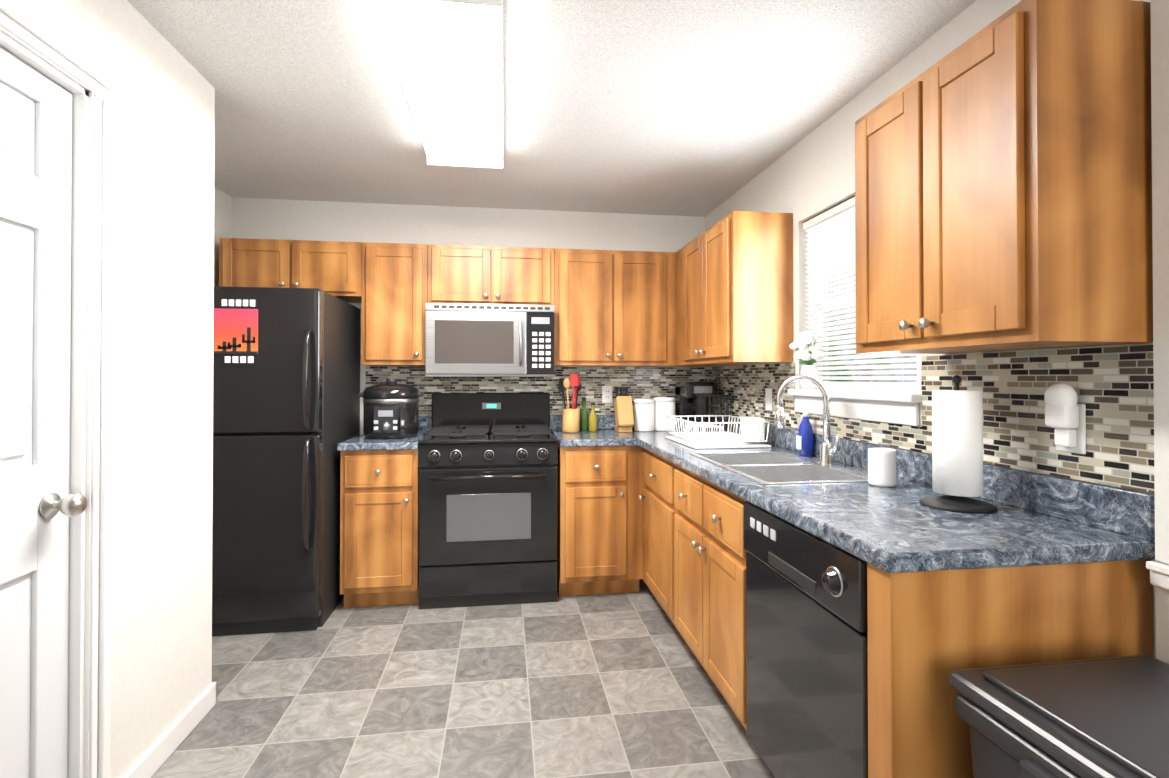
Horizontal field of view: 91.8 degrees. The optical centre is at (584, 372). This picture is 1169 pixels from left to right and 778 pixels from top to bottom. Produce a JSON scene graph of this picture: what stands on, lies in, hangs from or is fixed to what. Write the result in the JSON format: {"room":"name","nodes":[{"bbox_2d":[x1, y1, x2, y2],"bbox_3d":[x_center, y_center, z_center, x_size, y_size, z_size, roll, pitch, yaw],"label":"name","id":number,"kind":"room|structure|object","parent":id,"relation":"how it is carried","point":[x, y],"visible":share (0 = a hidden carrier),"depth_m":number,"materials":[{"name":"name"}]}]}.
{"room":"kitchen","nodes":[
{"label":"kitchen","id":0,"kind":"room"},
{"bbox_2d":[11,0,214,777],"bbox_3d":[-1.494,0.071,0.123,0.690,2.390,4.090,0,0,-8],"label":"wall","id":1,"kind":"structure","parent":0,"point":[163,97],"depth_m":1.84,"materials":[{"name":"paint"}]},
{"bbox_2d":[0,47,87,777],"bbox_3d":[-1.295,0.260,1.150,0.113,2.014,0.726,0,0,-8],"label":"closet door","id":2,"kind":"structure","parent":1,"relation":"in","point":[40,505],"depth_m":1.40,"materials":[{"name":"white wood"}]},
{"bbox_2d":[0,0,114,777],"bbox_3d":[-1.338,0.219,1.145,0.144,2.110,0.902,0,0,-8],"label":"door frame","id":3,"kind":"structure","parent":1,"relation":"attached to","point":[38,46],"depth_m":1.53,"materials":[{"name":"white wood"}]},
{"bbox_2d":[122,682,216,777],"bbox_3d":[-1.390,1.238,1.896,0.014,0.085,0.616,0,0,-8],"label":"baseboard","id":4,"kind":"structure","parent":1,"relation":"attached to","point":[155,756],"depth_m":1.90,"materials":[{"name":"white wood"}]},
{"bbox_2d":[214,186,231,285],"bbox_3d":[-2.157,0.093,2.776,0.120,2.390,1.750,0,0,-8],"label":"wall","id":5,"kind":"structure","parent":0,"point":[222,214],"depth_m":3.39,"materials":[{"name":"paint"}]},
{"bbox_2d":[151,579,774,777],"bbox_3d":[-0.489,1.304,1.078,3.950,0.060,5.720,0,0,-8],"label":"floor","id":6,"kind":"structure","parent":0,"point":[613,685],"depth_m":2.22,"materials":[{"name":"tile"}]},
{"bbox_2d":[212,286,359,635],"bbox_3d":[-1.727,0.436,3.129,0.720,1.710,0.885,0,0,-8],"label":"refrigerator","id":7,"kind":"object","parent":6,"relation":"on","point":[286,391],"visible":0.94,"depth_m":2.79,"materials":[{"name":"black metal"}]},
{"bbox_2d":[340,448,418,607],"bbox_3d":[-1.151,0.857,3.342,0.403,0.872,0.654,0,0,-8],"label":"base cabinet","id":8,"kind":"object","parent":6,"relation":"on","point":[379,527],"visible":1,"depth_m":3.06,"materials":[{"name":"brown wood"}]},
{"bbox_2d":[337,416,431,450],"bbox_3d":[-1.155,0.350,3.355,0.417,0.140,0.635,0,0,-8],"label":"countertop","id":9,"kind":"structure","parent":8,"relation":"on","point":[361,442],"depth_m":3.06,"materials":[{"name":"laminate"}]},
{"bbox_2d":[358,378,423,438],"bbox_3d":[-1.142,0.205,3.345,0.360,0.347,0.344,0,0,-8],"label":"pressure cooker","id":10,"kind":"object","parent":9,"relation":"on","point":[390,408],"visible":1,"depth_m":3.23,"materials":[{"name":"black metal"}]},
{"bbox_2d":[418,392,557,608],"bbox_3d":[-0.563,0.711,3.394,0.758,1.165,0.698,0,0,-8],"label":"stove","id":11,"kind":"object","parent":6,"relation":"on","point":[487,464],"visible":1,"depth_m":3.13,"materials":[{"name":"black metal"}]},
{"bbox_2d":[557,443,641,595],"bbox_3d":[0.060,0.858,3.513,0.475,0.872,0.654,0,0,-8],"label":"base cabinet","id":12,"kind":"object","parent":6,"relation":"on","point":[599,523],"visible":1,"depth_m":3.23,"materials":[{"name":"brown wood"}]},
{"bbox_2d":[551,414,630,446],"bbox_3d":[0.028,0.351,3.520,0.420,0.140,0.640,0,0,-8],"label":"countertop","id":13,"kind":"structure","parent":12,"relation":"on","point":[606,435],"depth_m":3.43,"materials":[{"name":"laminate"}]},
{"bbox_2d":[559,374,581,432],"bbox_3d":[-0.086,0.193,3.629,0.150,0.375,0.112,0,0,-8],"label":"utensil crock","id":14,"kind":"object","parent":13,"relation":"on","point":[571,420],"visible":1,"depth_m":3.60,"materials":[{"name":"brown wood"}]},
{"bbox_2d":[580,397,596,431],"bbox_3d":[0.026,0.272,3.694,0.131,0.218,0.054,0,-1,42],"label":"oil bottles","id":15,"kind":"object","parent":13,"relation":"on","point":[584,420],"visible":1,"depth_m":3.69,"materials":[{"name":"green glass"}]},
{"bbox_2d":[614,386,633,431],"bbox_3d":[0.255,0.236,3.683,0.100,0.292,0.191,0,0,-8],"label":"knife block","id":16,"kind":"object","parent":13,"relation":"on","point":[624,416],"visible":1,"depth_m":3.63,"materials":[{"name":"brown wood"}]},
{"bbox_2d":[639,448,676,628],"bbox_3d":[0.674,0.853,2.943,0.622,0.872,0.557,0,0,-8],"label":"base cabinet","id":17,"kind":"object","parent":6,"relation":"on","point":[659,509],"visible":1,"depth_m":2.82,"materials":[{"name":"brown wood"}]},
{"bbox_2d":[631,414,1154,572],"bbox_3d":[0.712,0.343,2.541,0.660,0.140,2.770,0,0,-8],"label":"countertop","id":18,"kind":"structure","parent":17,"relation":"on","point":[1037,519],"depth_m":1.39,"materials":[{"name":"stone"}]},
{"bbox_2d":[634,399,654,431],"bbox_3d":[0.394,0.277,3.736,0.139,0.210,0.139,0,0,-8],"label":"canister","id":19,"kind":"object","parent":18,"relation":"on","point":[644,415],"visible":0.98,"depth_m":3.68,"materials":[{"name":"white ceramic"}]},
{"bbox_2d":[653,397,675,430],"bbox_3d":[0.531,0.272,3.766,0.147,0.220,0.147,0,0,-8],"label":"canister","id":20,"kind":"object","parent":18,"relation":"on","point":[664,407],"visible":0.92,"depth_m":3.70,"materials":[{"name":"white ceramic"}]},
{"bbox_2d":[675,382,716,431],"bbox_3d":[0.731,0.222,3.723,0.200,0.320,0.282,0,0,-8],"label":"coffee maker","id":21,"kind":"object","parent":18,"relation":"on","point":[686,393],"visible":0.71,"depth_m":3.72,"materials":[{"name":"black plastic"}]},
{"bbox_2d":[696,394,732,431],"bbox_3d":[0.795,0.258,3.485,0.172,0.242,0.177,0,0,-8],"label":"wire basket","id":22,"kind":"object","parent":18,"relation":"on","point":[718,402],"visible":0.56,"depth_m":3.47,"materials":[{"name":"black metal"}]},
{"bbox_2d":[665,415,770,448],"bbox_3d":[0.701,0.304,3.062,0.400,0.145,0.520,0,0,-8],"label":"dish rack","id":23,"kind":"object","parent":18,"relation":"on","point":[752,435],"visible":1,"depth_m":2.88,"materials":[{"name":"white plastic"}]},
{"bbox_2d":[689,451,867,484],"bbox_3d":[0.762,0.443,2.272,0.456,0.153,0.770,0,0,-8],"label":"sink","id":24,"kind":"object","parent":18,"relation":"in","point":[772,467],"visible":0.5,"depth_m":2.27,"materials":[{"name":"silver metal"}]},
{"bbox_2d":[796,408,813,456],"bbox_3d":[0.990,0.264,2.538,0.068,0.216,0.066,0,0,-8],"label":"dish soap","id":25,"kind":"object","parent":18,"relation":"on","point":[804,441],"visible":0.98,"depth_m":2.51,"materials":[{"name":"blue plastic"}]},
{"bbox_2d":[776,374,840,465],"bbox_3d":[0.899,0.186,2.272,0.184,0.360,0.220,0,0,-8],"label":"faucet","id":26,"kind":"object","parent":18,"relation":"on","point":[828,452],"visible":1,"depth_m":2.25,"materials":[{"name":"silver metal"}]},
{"bbox_2d":[868,448,896,486],"bbox_3d":[0.973,0.308,1.853,0.085,0.116,0.085,0,0,-8],"label":"ceramic cup","id":27,"kind":"object","parent":18,"relation":"on","point":[882,467],"visible":1,"depth_m":1.82,"materials":[{"name":"white ceramic"}]},
{"bbox_2d":[919,375,997,512],"bbox_3d":[1.021,0.185,1.553,0.180,0.357,0.180,0,0,-8],"label":"paper towel holder","id":28,"kind":"object","parent":18,"relation":"on","point":[957,446],"visible":1,"depth_m":1.51,"materials":[{"name":"white paper"}]},
{"bbox_2d":[674,466,747,730],"bbox_3d":[0.753,0.848,2.266,0.654,0.872,0.803,0,0,-8],"label":"base cabinet","id":29,"kind":"object","parent":6,"relation":"on","point":[710,551],"visible":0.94,"depth_m":2.12,"materials":[{"name":"brown wood"}]},
{"bbox_2d":[744,501,867,777],"bbox_3d":[0.839,0.843,1.561,0.623,0.869,0.607,0,0,-8],"label":"dishwasher","id":30,"kind":"object","parent":6,"relation":"on","point":[807,654],"visible":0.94,"depth_m":1.46,"materials":[{"name":"black metal"}]},
{"bbox_2d":[867,559,1152,777],"bbox_3d":[0.919,0.839,1.219,0.620,0.872,0.078,0,0,-8],"label":"cabinet end panel","id":31,"kind":"object","parent":6,"relation":"on","point":[929,632],"visible":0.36,"depth_m":1.17,"materials":[{"name":"brown wood"}]},
{"bbox_2d":[948,655,1168,777],"bbox_3d":[0.954,0.914,0.855,0.469,0.717,0.544,0,0,-8],"label":"trash can","id":32,"kind":"object","parent":6,"relation":"on","point":[1107,717],"visible":1,"depth_m":0.96,"materials":[{"name":"black"}]},
{"bbox_2d":[232,197,704,434],"bbox_3d":[-0.870,0.101,3.781,3.950,2.390,0.120,0,0,-8],"label":"wall","id":33,"kind":"structure","parent":0,"point":[259,218],"depth_m":3.73,"materials":[{"name":"paint"}]},
{"bbox_2d":[219,238,361,302],"bbox_3d":[-1.723,-0.612,3.423,0.778,0.320,0.357,0,0,-8],"label":"upper cabinet","id":34,"kind":"object","parent":33,"relation":"attached to","point":[333,268],"visible":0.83,"depth_m":3.29,"materials":[{"name":"brown wood"}]},
{"bbox_2d":[361,242,427,365],"bbox_3d":[-1.149,-0.408,3.503,0.378,0.725,0.357,0,0,-8],"label":"upper cabinet","id":35,"kind":"object","parent":33,"relation":"attached to","point":[394,289],"visible":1,"depth_m":3.36,"materials":[{"name":"brown wood"}]},
{"bbox_2d":[428,244,553,304],"bbox_3d":[-0.583,-0.589,3.584,0.762,0.363,0.357,0,0,-8],"label":"upper cabinet","id":36,"kind":"object","parent":33,"relation":"attached to","point":[486,274],"visible":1,"depth_m":3.44,"materials":[{"name":"brown wood"}]},
{"bbox_2d":[425,303,554,375],"bbox_3d":[-0.578,-0.191,3.525,0.754,0.427,0.450,0,0,-8],"label":"over-the-range microwave","id":37,"kind":"object","parent":36,"relation":"attached to","point":[464,339],"visible":1,"depth_m":3.34,"materials":[{"name":"silver metal"}]},
{"bbox_2d":[365,366,704,415],"bbox_3d":[-0.283,0.163,3.797,2.266,0.408,0.007,0,0,-8],"label":"tile backsplash","id":38,"kind":"structure","parent":33,"relation":"attached to","point":[645,382],"depth_m":3.81,"materials":[{"name":"tile"}]},
{"bbox_2d":[602,386,611,402],"bbox_3d":[0.155,0.147,3.853,0.070,0.114,0.006,0,0,-8],"label":"electrical outlet","id":39,"kind":"object","parent":38,"relation":"attached to","point":[606,394],"visible":1,"depth_m":3.85,"materials":[{"name":"white plastic"}]},
{"bbox_2d":[554,248,675,366],"bbox_3d":[0.182,-0.407,3.691,0.778,0.725,0.357,0,0,-8],"label":"upper cabinet","id":40,"kind":"object","parent":33,"relation":"attached to","point":[615,307],"visible":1,"depth_m":3.55,"materials":[{"name":"brown wood"}]},
{"bbox_2d":[127,0,975,216],"bbox_3d":[-0.489,-1.146,1.098,3.950,0.060,5.720,0,0,-8],"label":"ceiling","id":41,"kind":"structure","parent":0,"point":[700,108],"depth_m":2.25,"materials":[{"name":"white paint"}]},
{"bbox_2d":[373,0,502,168],"bbox_3d":[-0.500,-1.062,2.176,0.370,0.086,1.260,0,0,-8],"label":"ceiling light fixture","id":42,"kind":"object","parent":41,"relation":"attached to","point":[447,55],"visible":1,"depth_m":1.93,"materials":[{"name":"white plastic"}]},
{"bbox_2d":[705,0,1168,663],"bbox_3d":[1.269,0.081,1.296,0.190,2.390,5.640,0,0,-8],"label":"wall","id":43,"kind":"structure","parent":0,"point":[811,174],"depth_m":1.87,"materials":[{"name":"paint"}]},
{"bbox_2d":[664,211,792,366],"bbox_3d":[0.753,-0.410,3.337,0.357,0.725,1.218,0,0,-8],"label":"upper cabinet","id":44,"kind":"object","parent":43,"relation":"attached to","point":[734,287],"visible":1,"depth_m":2.75,"materials":[{"name":"brown wood"}]},
{"bbox_2d":[788,195,921,425],"bbox_3d":[1.124,-0.271,2.329,0.181,0.910,0.840,0,0,-8],"label":"window","id":45,"kind":"structure","parent":43,"relation":"in","point":[843,364],"depth_m":2.42,"materials":[{"name":"white"}]},
{"bbox_2d":[789,332,824,388],"bbox_3d":[1.031,-0.058,2.628,0.122,0.268,0.233,0,0,-8],"label":"flowers","id":46,"kind":"object","parent":45,"relation":"on","point":[809,353],"visible":0.98,"depth_m":2.60,"materials":[{"name":"white plant"}]},
{"bbox_2d":[705,344,1154,493],"bbox_3d":[1.036,0.110,2.585,0.007,0.323,2.762,0,0,-8],"label":"tile backsplash","id":47,"kind":"structure","parent":43,"relation":"attached to","point":[1113,386],"depth_m":1.51,"materials":[{"name":"tile"}]},
{"bbox_2d":[765,388,771,409],"bbox_3d":[0.970,0.140,2.990,0.008,0.114,0.070,0,0,-8],"label":"outlet","id":48,"kind":"object","parent":47,"relation":"attached to","point":[768,398],"visible":1,"depth_m":2.99,"materials":[{"name":"white plastic"}]},
{"bbox_2d":[1044,383,1085,453],"bbox_3d":[1.172,0.111,1.393,0.056,0.171,0.074,0,0,-8],"label":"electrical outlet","id":49,"kind":"object","parent":47,"relation":"attached to","point":[1065,415],"visible":1,"depth_m":1.38,"materials":[{"name":"white plastic"}]},
{"bbox_2d":[855,0,1152,353],"bbox_3d":[1.015,-0.425,1.487,0.357,0.725,0.610,0,0,-8],"label":"upper cabinet","id":50,"kind":"object","parent":43,"relation":"attached to","point":[1003,182],"visible":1,"depth_m":1.21,"materials":[{"name":"brown wood"}]},
{"bbox_2d":[1146,560,1168,589],"bbox_3d":[1.341,0.406,0.183,0.078,0.050,2.020,0,0,-8],"label":"trim","id":51,"kind":"structure","parent":43,"relation":"attached to","point":[1159,573],"depth_m":1.16,"materials":[{"name":"white wood"}]}
]}

